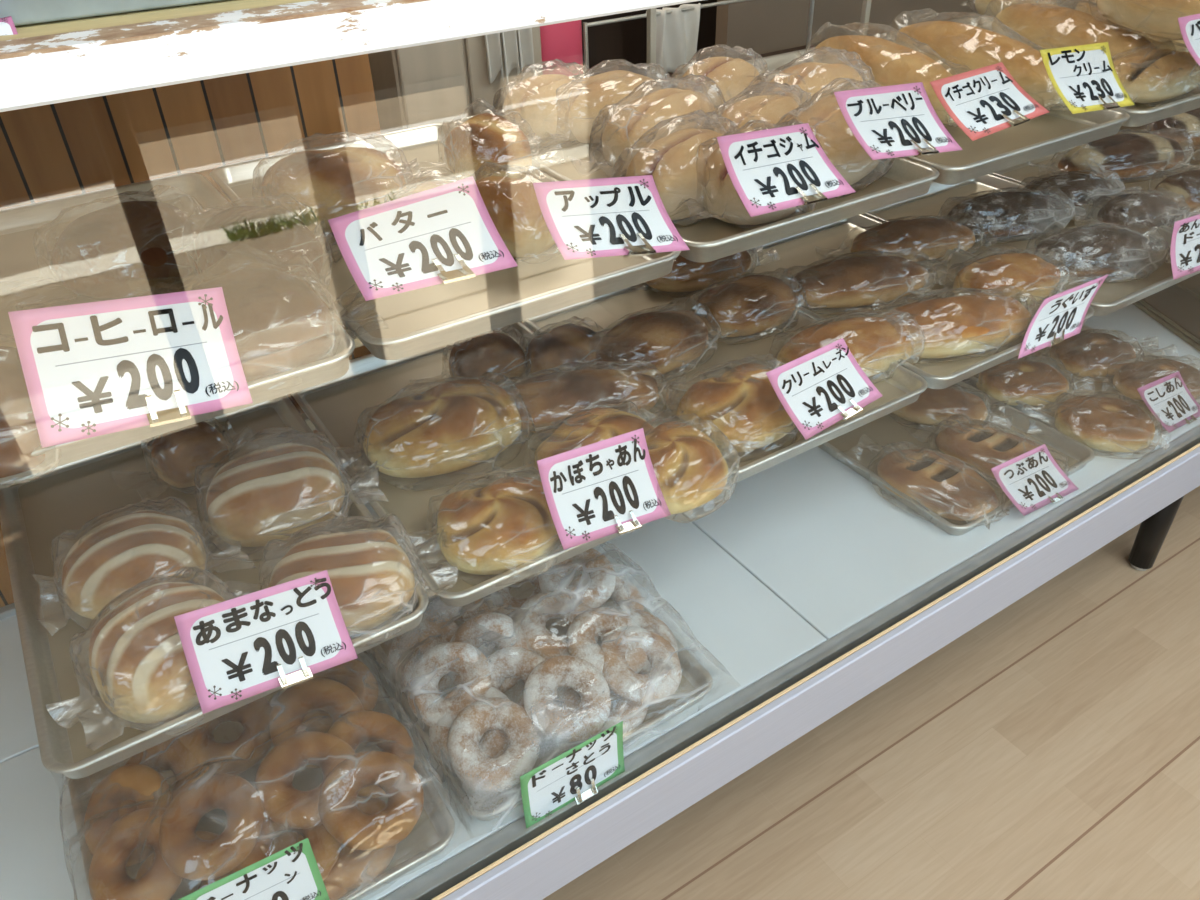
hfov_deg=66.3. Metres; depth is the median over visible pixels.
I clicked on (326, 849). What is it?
doughnut
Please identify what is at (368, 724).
doughnut
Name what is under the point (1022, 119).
binder clip
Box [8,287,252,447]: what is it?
price card
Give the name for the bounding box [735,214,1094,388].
baking tray
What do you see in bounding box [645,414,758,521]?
bun
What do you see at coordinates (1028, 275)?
bun
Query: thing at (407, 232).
print
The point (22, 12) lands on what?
baking tray
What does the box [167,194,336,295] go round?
roll
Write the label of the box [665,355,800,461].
bun
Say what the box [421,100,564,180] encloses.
bun
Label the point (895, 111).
print
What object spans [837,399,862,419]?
binder clip
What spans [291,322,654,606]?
baking tray
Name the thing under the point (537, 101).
bun
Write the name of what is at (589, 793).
binder clip
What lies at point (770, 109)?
bun
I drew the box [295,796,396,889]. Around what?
doughnut
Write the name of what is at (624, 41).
wall
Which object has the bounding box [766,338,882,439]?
price card
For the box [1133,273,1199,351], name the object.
storage box
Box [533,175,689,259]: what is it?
price card
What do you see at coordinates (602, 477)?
print
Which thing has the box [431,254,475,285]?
binder clip
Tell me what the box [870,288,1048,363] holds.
bun
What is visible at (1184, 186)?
bun
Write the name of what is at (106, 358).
print
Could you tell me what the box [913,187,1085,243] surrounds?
bun
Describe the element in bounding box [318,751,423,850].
doughnut
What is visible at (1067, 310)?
price card
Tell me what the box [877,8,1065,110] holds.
roll
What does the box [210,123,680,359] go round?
baking tray
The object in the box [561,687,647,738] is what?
doughnut
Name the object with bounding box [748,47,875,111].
bun
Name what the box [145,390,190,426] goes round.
binder clip
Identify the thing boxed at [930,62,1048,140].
price card
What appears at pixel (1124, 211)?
bun
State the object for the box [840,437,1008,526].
bun
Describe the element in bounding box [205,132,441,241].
bun
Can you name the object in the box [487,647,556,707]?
doughnut
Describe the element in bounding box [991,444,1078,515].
price card
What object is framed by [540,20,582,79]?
bag
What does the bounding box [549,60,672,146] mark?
bun
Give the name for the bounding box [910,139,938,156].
binder clip
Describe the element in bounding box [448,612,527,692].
doughnut
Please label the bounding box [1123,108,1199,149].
bun
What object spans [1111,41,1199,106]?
roll
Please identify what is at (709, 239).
baking tray
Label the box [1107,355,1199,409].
bun
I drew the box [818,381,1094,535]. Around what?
baking tray
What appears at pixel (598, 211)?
print
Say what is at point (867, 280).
bun
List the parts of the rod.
rod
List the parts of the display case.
panel, deck panel, shelf rail, rail, shelf rail, deck panel, shelf rail, trim, deck panel, leg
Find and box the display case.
[0,0,1199,899]
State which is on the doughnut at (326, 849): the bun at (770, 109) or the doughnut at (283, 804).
the doughnut at (283, 804)
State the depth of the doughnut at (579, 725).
1.14 m
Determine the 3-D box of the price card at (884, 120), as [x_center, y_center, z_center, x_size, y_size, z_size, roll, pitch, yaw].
[0.342,-0.370,1.038,0.202,0.095,0.026,-22,40,-25]
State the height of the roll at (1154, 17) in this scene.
0.089 m
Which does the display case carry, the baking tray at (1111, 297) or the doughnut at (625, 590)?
the baking tray at (1111, 297)
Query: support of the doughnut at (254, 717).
on the doughnut at (172, 754)
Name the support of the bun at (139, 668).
on the baking tray at (34, 512)
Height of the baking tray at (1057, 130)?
0.026 m
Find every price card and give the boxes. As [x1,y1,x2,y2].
[0,16,17,35]
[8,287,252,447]
[174,570,357,713]
[178,838,329,899]
[328,176,517,300]
[520,721,624,827]
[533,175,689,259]
[537,428,670,549]
[717,123,855,216]
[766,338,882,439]
[834,82,962,159]
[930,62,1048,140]
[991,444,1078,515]
[1018,274,1108,358]
[1040,42,1134,113]
[1137,371,1199,432]
[1170,214,1199,279]
[1178,14,1199,65]
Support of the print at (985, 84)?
attached to the price card at (976, 100)
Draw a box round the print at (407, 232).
[369,183,468,290]
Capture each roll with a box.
[0,335,57,488]
[14,185,208,309]
[155,246,376,381]
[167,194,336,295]
[799,22,968,126]
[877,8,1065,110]
[966,0,1057,17]
[973,0,1180,68]
[1068,0,1189,52]
[1088,0,1199,40]
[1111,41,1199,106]
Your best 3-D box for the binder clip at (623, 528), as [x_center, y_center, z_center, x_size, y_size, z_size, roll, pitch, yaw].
[0.031,0.083,1.050,0.032,0.029,0.013,-22,40,-25]
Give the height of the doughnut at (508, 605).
0.052 m
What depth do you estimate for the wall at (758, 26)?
2.69 m
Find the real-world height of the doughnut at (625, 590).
0.059 m
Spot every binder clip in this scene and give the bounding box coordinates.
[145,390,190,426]
[276,656,312,688]
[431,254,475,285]
[575,778,597,805]
[614,510,641,534]
[619,233,655,256]
[795,184,827,205]
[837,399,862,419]
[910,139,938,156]
[1002,110,1029,127]
[1048,329,1064,346]
[1048,493,1064,503]
[1098,95,1119,110]
[1185,415,1197,423]
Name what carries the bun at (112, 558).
on the baking tray at (34, 512)
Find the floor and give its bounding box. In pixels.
[542,122,1199,899]
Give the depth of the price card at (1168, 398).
1.66 m
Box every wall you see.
[581,0,716,77]
[715,0,1080,58]
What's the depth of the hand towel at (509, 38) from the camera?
1.72 m
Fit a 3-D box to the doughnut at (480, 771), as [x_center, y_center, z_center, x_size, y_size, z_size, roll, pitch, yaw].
[-0.129,0.357,1.117,0.112,0.060,0.111,-2,36,-1]
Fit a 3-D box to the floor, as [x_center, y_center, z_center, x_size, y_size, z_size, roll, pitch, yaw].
[0.367,0.413,1.941,8.000,0.050,4.460,-22,40,-25]
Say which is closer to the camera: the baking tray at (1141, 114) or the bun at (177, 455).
the bun at (177, 455)
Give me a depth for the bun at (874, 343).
1.34 m
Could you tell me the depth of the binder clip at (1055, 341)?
1.40 m
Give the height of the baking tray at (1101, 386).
0.026 m
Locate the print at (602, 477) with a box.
[565,435,638,539]
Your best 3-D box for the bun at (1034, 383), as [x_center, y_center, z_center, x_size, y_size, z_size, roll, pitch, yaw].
[0.828,-0.142,1.811,0.282,0.071,0.158,-4,36,-2]
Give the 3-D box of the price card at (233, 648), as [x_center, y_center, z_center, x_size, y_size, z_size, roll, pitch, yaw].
[-0.313,0.179,0.864,0.147,0.117,0.026,-22,40,-25]
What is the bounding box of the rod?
[583,0,814,77]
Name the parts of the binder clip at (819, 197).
arm, arm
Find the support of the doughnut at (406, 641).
on the baking tray at (484, 806)
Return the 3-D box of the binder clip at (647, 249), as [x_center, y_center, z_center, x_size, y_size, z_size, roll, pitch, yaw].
[0.037,-0.200,0.900,0.034,0.029,0.015,-22,40,-25]
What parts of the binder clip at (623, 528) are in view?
arm, arm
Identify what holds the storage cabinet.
on the floor
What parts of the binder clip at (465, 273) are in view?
arm, arm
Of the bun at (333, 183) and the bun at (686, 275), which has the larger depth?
the bun at (686, 275)
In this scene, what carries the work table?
on the floor
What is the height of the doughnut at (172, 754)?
0.065 m
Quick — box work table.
[663,33,872,80]
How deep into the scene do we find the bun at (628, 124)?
1.20 m
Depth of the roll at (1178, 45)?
1.57 m
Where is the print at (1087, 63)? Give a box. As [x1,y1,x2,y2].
[1069,45,1105,109]
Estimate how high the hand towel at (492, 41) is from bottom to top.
0.140 m
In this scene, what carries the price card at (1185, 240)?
attached to the baking tray at (1111, 297)
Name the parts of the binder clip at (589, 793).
arm, arm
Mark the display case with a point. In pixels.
(813, 591)
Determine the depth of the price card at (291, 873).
0.90 m
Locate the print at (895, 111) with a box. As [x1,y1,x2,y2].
[870,86,920,155]
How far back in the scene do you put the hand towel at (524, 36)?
1.74 m
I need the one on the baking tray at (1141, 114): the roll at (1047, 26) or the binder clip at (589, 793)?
the roll at (1047, 26)
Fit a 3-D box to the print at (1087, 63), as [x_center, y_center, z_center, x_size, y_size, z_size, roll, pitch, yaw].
[0.638,-0.481,1.191,0.015,0.070,0.084,28,45,35]
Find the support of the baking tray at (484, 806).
on the display case
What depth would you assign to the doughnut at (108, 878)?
0.99 m
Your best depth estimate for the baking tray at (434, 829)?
1.10 m
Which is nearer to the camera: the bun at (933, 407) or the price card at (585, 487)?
the price card at (585, 487)
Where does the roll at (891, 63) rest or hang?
on the baking tray at (1057, 130)
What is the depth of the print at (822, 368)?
1.16 m
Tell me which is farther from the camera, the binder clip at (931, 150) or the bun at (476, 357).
the bun at (476, 357)
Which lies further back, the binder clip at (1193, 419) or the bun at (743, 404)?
the binder clip at (1193, 419)
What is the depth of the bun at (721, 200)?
1.05 m
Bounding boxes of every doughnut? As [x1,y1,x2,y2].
[83,764,172,866]
[88,807,182,899]
[118,736,208,817]
[135,831,233,899]
[159,774,263,880]
[177,697,272,775]
[233,813,340,880]
[255,731,355,828]
[269,678,363,768]
[270,832,354,899]
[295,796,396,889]
[302,659,378,732]
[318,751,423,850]
[327,710,414,797]
[387,617,458,693]
[407,642,491,726]
[417,597,495,657]
[429,685,508,772]
[447,697,539,791]
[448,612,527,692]
[483,572,541,621]
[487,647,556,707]
[516,591,598,659]
[523,655,610,742]
[539,548,615,607]
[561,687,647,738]
[566,607,647,672]
[571,572,643,610]
[600,608,677,673]
[601,626,681,703]
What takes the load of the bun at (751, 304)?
on the baking tray at (904, 388)
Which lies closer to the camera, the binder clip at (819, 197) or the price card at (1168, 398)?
the binder clip at (819, 197)
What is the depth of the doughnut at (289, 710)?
1.14 m
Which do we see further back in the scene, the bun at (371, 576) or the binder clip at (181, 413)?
the bun at (371, 576)
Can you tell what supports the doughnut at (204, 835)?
on the baking tray at (434, 829)
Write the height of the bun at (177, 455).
0.077 m
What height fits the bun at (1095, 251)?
0.079 m
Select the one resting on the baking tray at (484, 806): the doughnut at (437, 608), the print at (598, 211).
the doughnut at (437, 608)
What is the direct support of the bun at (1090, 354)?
on the baking tray at (1101, 386)
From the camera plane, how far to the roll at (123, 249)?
0.94 m
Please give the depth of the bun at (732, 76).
1.38 m
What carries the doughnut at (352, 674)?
on the baking tray at (434, 829)
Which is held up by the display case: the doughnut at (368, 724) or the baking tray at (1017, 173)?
the baking tray at (1017, 173)
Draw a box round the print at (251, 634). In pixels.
[208,578,320,699]
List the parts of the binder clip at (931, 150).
arm, arm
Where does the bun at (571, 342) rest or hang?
on the baking tray at (334, 407)
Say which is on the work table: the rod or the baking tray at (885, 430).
the rod
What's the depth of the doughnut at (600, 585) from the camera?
1.31 m
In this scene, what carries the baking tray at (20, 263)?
on the display case
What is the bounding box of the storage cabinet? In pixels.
[368,26,542,323]
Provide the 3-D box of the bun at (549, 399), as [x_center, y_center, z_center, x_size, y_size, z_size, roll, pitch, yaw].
[-0.038,-0.081,1.278,0.332,0.073,0.135,-6,36,-5]
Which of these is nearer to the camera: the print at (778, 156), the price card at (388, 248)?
the price card at (388, 248)
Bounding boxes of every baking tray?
[0,0,220,25]
[0,173,354,483]
[0,395,428,778]
[67,654,454,899]
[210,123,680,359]
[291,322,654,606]
[370,529,712,820]
[457,79,939,262]
[523,275,927,482]
[672,47,1129,184]
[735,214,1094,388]
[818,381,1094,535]
[863,174,1199,315]
[873,16,1199,126]
[962,325,1199,452]
[990,147,1199,231]
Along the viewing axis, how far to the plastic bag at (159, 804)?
1.04 m
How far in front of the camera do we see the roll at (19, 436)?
0.68 m
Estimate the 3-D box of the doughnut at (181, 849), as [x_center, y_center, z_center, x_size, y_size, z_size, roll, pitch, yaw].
[-0.428,0.413,1.010,0.113,0.052,0.110,6,36,11]
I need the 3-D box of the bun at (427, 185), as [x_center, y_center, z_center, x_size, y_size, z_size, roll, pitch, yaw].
[-0.190,-0.279,1.052,0.198,0.066,0.134,-19,39,-22]
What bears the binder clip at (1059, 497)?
attached to the price card at (1027, 479)
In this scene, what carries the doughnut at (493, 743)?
on the baking tray at (484, 806)
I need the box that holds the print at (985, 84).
[968,66,1002,132]
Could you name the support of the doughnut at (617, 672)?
on the doughnut at (646, 620)
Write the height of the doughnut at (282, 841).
0.040 m
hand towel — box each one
[484,33,503,83]
[501,30,519,84]
[517,28,534,80]
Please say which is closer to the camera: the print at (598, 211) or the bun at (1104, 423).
the print at (598, 211)
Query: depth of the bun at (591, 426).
1.16 m
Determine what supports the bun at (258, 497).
on the baking tray at (34, 512)
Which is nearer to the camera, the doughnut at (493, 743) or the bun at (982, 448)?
the doughnut at (493, 743)
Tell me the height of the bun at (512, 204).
0.092 m
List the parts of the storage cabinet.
door, door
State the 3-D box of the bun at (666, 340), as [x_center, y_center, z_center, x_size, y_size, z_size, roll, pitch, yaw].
[0.072,-0.167,1.391,0.318,0.076,0.154,-24,41,-28]
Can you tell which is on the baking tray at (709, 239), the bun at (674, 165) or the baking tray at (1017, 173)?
the bun at (674, 165)
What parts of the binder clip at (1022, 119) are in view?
arm, arm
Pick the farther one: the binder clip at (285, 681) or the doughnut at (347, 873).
the doughnut at (347, 873)
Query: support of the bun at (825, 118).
on the baking tray at (709, 239)
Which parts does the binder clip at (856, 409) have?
arm, arm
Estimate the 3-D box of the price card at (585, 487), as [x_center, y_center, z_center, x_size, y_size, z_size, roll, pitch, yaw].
[0.009,0.044,1.024,0.158,0.130,0.026,-22,40,-25]
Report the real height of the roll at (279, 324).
0.104 m
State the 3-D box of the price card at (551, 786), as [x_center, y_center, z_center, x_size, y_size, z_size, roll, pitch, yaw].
[-0.030,0.391,1.105,0.148,0.088,0.013,-22,40,-25]
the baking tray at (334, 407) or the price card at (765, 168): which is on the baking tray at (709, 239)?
the price card at (765, 168)
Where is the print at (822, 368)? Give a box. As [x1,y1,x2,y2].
[802,344,842,429]
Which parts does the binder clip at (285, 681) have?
arm, arm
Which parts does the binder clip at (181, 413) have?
arm, arm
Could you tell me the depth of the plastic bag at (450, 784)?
1.21 m
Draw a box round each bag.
[59,651,470,898]
[362,542,726,815]
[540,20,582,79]
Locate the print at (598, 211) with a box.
[566,179,648,255]
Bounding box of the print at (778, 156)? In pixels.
[750,127,807,209]
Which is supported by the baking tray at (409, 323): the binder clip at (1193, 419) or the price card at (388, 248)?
the price card at (388, 248)
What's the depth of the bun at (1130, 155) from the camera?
1.97 m
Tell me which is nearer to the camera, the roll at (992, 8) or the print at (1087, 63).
the print at (1087, 63)
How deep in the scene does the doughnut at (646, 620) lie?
1.29 m
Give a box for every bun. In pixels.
[37,498,247,628]
[54,567,236,747]
[115,418,246,494]
[194,429,377,561]
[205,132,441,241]
[241,513,451,646]
[305,372,552,490]
[387,176,459,201]
[401,466,561,585]
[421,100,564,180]
[427,329,526,387]
[470,161,560,263]
[492,402,669,477]
[493,59,590,149]
[497,360,685,439]
[504,317,607,388]
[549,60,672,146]
[572,74,725,174]
[590,298,726,383]
[613,110,733,225]
[643,246,779,297]
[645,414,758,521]
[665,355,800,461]
[668,44,772,120]
[687,267,824,344]
[694,119,821,227]
[702,81,811,135]
[738,309,924,381]
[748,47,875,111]
[774,78,892,196]
[782,250,942,313]
[825,213,997,266]
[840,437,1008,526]
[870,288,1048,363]
[893,384,1008,432]
[905,415,1074,487]
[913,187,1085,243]
[932,246,1079,310]
[956,356,1078,411]
[997,171,1140,217]
[998,222,1170,282]
[1024,392,1165,458]
[1030,128,1197,181]
[1035,329,1172,382]
[1086,190,1199,233]
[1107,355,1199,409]
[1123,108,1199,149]
[1123,164,1199,214]
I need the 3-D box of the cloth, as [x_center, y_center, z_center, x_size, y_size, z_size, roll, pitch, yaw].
[0.167,-0.905,2.072,0.146,0.172,0.037,-22,40,-25]
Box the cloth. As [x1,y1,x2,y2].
[646,3,700,78]
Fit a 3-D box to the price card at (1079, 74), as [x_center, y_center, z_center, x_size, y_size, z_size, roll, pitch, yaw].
[0.637,-0.482,1.193,0.207,0.095,0.026,-22,40,-25]
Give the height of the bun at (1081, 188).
0.075 m
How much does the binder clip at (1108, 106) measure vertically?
0.023 m
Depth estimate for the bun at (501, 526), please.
1.02 m
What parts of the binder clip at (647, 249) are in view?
arm, arm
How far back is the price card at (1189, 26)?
1.29 m
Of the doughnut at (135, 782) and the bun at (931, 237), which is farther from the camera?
the bun at (931, 237)
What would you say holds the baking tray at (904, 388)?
on the display case
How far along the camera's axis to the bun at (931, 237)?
1.66 m
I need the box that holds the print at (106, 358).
[51,294,212,434]
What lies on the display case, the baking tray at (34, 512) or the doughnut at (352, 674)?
the baking tray at (34, 512)
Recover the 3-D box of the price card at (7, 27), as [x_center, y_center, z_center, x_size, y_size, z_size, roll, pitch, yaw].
[-0.326,-0.217,0.484,0.036,0.014,0.026,-22,40,-25]
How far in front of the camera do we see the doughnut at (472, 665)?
1.18 m
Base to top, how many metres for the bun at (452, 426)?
0.107 m

